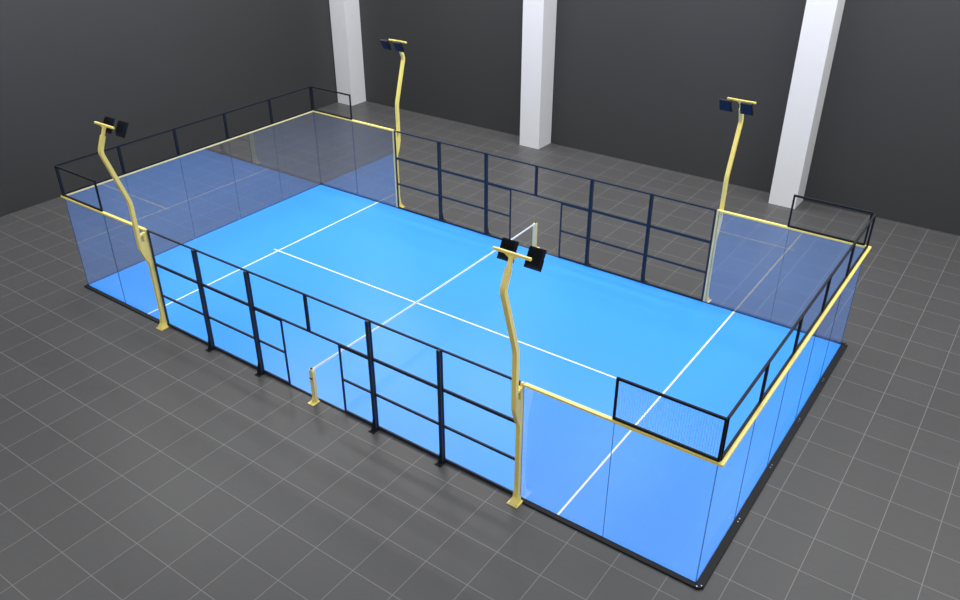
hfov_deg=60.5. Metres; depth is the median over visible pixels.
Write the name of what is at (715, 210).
fence
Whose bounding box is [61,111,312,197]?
rail
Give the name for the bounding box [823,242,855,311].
mesh panel
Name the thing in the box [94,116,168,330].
mast
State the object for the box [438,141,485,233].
fence
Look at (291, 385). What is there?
strip
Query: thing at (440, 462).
fence post
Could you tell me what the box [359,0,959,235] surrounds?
wall
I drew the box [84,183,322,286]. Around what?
base rail
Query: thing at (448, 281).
band
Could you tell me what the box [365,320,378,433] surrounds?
fence post
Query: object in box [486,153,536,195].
fence
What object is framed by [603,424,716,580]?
glass panel
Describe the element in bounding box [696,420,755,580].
glass panel
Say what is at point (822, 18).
pillar
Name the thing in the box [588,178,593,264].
fence post
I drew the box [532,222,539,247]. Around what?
net post
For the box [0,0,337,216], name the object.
wall
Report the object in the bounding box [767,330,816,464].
glass panel
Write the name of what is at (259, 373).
fence post
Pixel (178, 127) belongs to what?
mesh panel
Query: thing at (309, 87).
mesh panel
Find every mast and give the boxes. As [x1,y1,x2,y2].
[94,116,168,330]
[380,39,406,207]
[492,238,546,507]
[703,97,755,302]
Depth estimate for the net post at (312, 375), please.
20.24 m
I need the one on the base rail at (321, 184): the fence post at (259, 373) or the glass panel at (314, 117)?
the glass panel at (314, 117)
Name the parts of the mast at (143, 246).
stem, gusset plate, post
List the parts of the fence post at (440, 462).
foot plate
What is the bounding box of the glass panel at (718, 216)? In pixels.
[705,216,788,319]
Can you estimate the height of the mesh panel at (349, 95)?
0.933 m
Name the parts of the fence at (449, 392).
rail, rail, rail, rail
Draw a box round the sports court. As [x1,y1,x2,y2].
[90,185,840,581]
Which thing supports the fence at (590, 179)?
on the fence at (560, 231)
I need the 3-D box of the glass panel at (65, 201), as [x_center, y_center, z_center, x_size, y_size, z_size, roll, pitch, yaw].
[-11.393,-1.454,24.364,1.965,2.945,0.012,20,35,30]
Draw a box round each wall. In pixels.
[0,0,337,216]
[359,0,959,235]
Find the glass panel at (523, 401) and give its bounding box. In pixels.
[520,401,613,536]
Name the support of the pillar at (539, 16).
on the floor
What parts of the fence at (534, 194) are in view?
rail, rail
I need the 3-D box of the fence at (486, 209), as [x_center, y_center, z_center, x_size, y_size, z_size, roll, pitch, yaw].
[0.616,-2.970,27.963,1.030,1.923,0.044,20,35,30]
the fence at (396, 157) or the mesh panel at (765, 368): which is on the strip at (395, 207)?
the fence at (396, 157)
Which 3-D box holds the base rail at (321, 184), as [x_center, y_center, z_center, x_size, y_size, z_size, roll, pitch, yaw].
[-4.742,-4.052,31.814,3.830,0.040,0.130,20,35,30]
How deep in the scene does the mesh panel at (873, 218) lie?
20.42 m
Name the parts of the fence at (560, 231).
rail, rail, rail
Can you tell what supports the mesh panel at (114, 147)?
on the rail at (310, 111)
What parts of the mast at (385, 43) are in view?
post, gusset plate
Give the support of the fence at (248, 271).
on the fence at (254, 310)
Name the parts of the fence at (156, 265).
rail, rail, rail, rail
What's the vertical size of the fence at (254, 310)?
1.923 m
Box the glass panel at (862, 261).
[830,261,862,342]
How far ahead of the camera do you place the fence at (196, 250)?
21.40 m
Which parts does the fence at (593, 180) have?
rail, rail, rail, rail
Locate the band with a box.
[313,223,534,368]
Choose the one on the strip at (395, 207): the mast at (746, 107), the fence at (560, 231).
the fence at (560, 231)
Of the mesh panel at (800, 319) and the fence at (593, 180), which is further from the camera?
the fence at (593, 180)
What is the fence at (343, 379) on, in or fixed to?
on the strip at (291, 385)
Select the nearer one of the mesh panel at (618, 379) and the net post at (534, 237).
the mesh panel at (618, 379)
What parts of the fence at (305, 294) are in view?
rail, rail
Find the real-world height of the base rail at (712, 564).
0.062 m
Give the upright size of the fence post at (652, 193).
3.020 m
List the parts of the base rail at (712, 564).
corner plate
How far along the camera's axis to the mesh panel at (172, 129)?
26.00 m
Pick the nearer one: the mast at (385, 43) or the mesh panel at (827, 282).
the mesh panel at (827, 282)
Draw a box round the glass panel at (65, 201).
[65,201,125,302]
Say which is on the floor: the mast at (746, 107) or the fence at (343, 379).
the mast at (746, 107)
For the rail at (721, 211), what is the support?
on the glass panel
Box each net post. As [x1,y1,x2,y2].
[308,368,319,405]
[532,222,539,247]
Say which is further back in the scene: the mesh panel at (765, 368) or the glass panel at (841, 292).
the glass panel at (841, 292)
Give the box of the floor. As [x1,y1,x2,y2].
[0,101,959,599]
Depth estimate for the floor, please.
19.68 m
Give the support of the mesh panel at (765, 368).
on the rail at (723, 462)
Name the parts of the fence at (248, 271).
rail, rail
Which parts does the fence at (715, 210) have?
rail, rail, rail, rail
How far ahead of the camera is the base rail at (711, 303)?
23.69 m
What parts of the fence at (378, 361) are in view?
rail, rail, rail, rail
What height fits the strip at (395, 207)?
0.040 m
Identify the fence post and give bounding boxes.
[191,249,213,351]
[243,271,264,376]
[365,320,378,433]
[434,349,445,466]
[440,141,445,220]
[486,152,490,233]
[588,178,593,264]
[644,193,653,281]
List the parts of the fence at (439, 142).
rail, rail, rail, rail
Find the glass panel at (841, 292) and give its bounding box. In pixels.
[801,292,841,394]
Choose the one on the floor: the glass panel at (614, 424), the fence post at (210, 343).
the fence post at (210, 343)
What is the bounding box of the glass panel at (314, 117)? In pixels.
[314,117,357,191]
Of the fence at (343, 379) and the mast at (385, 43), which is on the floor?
the mast at (385, 43)
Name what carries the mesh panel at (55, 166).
on the rail at (66, 198)
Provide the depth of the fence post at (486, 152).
28.02 m
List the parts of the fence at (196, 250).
rail, rail, rail, rail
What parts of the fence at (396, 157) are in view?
rail, rail, rail, rail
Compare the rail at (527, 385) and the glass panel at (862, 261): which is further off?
the glass panel at (862, 261)
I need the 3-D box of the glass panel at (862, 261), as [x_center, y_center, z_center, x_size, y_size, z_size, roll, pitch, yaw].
[9.356,0.358,21.217,0.012,2.955,2.017,20,35,30]
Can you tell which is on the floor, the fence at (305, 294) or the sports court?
the sports court
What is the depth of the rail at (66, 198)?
22.93 m
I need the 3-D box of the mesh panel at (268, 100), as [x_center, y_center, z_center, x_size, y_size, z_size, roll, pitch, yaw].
[-8.115,-6.366,28.865,0.048,0.933,2.015,20,35,30]
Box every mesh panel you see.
[54,165,102,211]
[56,146,124,194]
[118,128,178,173]
[174,113,227,155]
[224,99,272,138]
[269,86,312,123]
[311,86,351,119]
[612,376,727,461]
[720,361,769,460]
[762,315,803,400]
[787,194,873,245]
[795,276,831,352]
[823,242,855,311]
[847,213,876,276]
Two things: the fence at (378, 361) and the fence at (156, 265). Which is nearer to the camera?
the fence at (378, 361)
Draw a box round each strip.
[167,324,524,500]
[395,207,707,302]
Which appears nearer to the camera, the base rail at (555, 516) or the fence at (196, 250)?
the base rail at (555, 516)
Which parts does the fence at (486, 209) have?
rail, rail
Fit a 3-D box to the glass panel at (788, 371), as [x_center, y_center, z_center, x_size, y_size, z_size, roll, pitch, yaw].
[5.841,2.830,16.957,0.012,2.955,2.017,20,35,30]
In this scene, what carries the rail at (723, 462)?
on the glass panel at (841, 292)
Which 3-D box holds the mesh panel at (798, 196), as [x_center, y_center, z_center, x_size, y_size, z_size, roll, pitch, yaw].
[9.110,-2.096,21.472,1.990,0.933,0.048,20,35,30]
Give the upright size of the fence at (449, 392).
2.980 m
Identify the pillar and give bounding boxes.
[329,0,365,105]
[520,0,556,148]
[768,0,844,208]
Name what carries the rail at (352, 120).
on the glass panel at (314, 117)
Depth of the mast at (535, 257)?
15.08 m
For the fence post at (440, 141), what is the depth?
29.04 m
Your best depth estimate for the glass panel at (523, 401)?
16.33 m
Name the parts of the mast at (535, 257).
stem, plate, post, gusset plate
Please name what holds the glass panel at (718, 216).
on the base rail at (711, 303)
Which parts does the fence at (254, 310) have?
rail, rail, rail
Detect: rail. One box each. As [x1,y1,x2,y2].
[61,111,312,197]
[62,196,145,230]
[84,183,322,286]
[85,285,159,323]
[313,111,392,130]
[321,184,395,206]
[522,499,695,587]
[523,382,716,464]
[693,342,847,589]
[708,302,840,343]
[717,246,871,467]
[720,210,865,247]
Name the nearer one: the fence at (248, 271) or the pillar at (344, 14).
the fence at (248, 271)
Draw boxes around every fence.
[147,230,207,343]
[194,249,257,367]
[246,270,308,331]
[253,308,290,383]
[304,293,368,357]
[338,345,371,423]
[368,319,439,456]
[394,130,439,220]
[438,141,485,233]
[440,349,520,493]
[485,183,511,239]
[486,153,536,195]
[536,165,591,210]
[558,203,589,264]
[586,179,651,281]
[642,194,716,300]
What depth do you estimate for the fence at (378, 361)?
18.34 m
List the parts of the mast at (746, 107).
post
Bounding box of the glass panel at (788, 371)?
[736,371,788,510]
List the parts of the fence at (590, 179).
rail, rail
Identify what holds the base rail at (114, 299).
on the floor
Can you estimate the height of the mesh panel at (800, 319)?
0.933 m
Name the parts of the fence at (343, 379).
rail, rail, rail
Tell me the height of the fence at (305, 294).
1.055 m

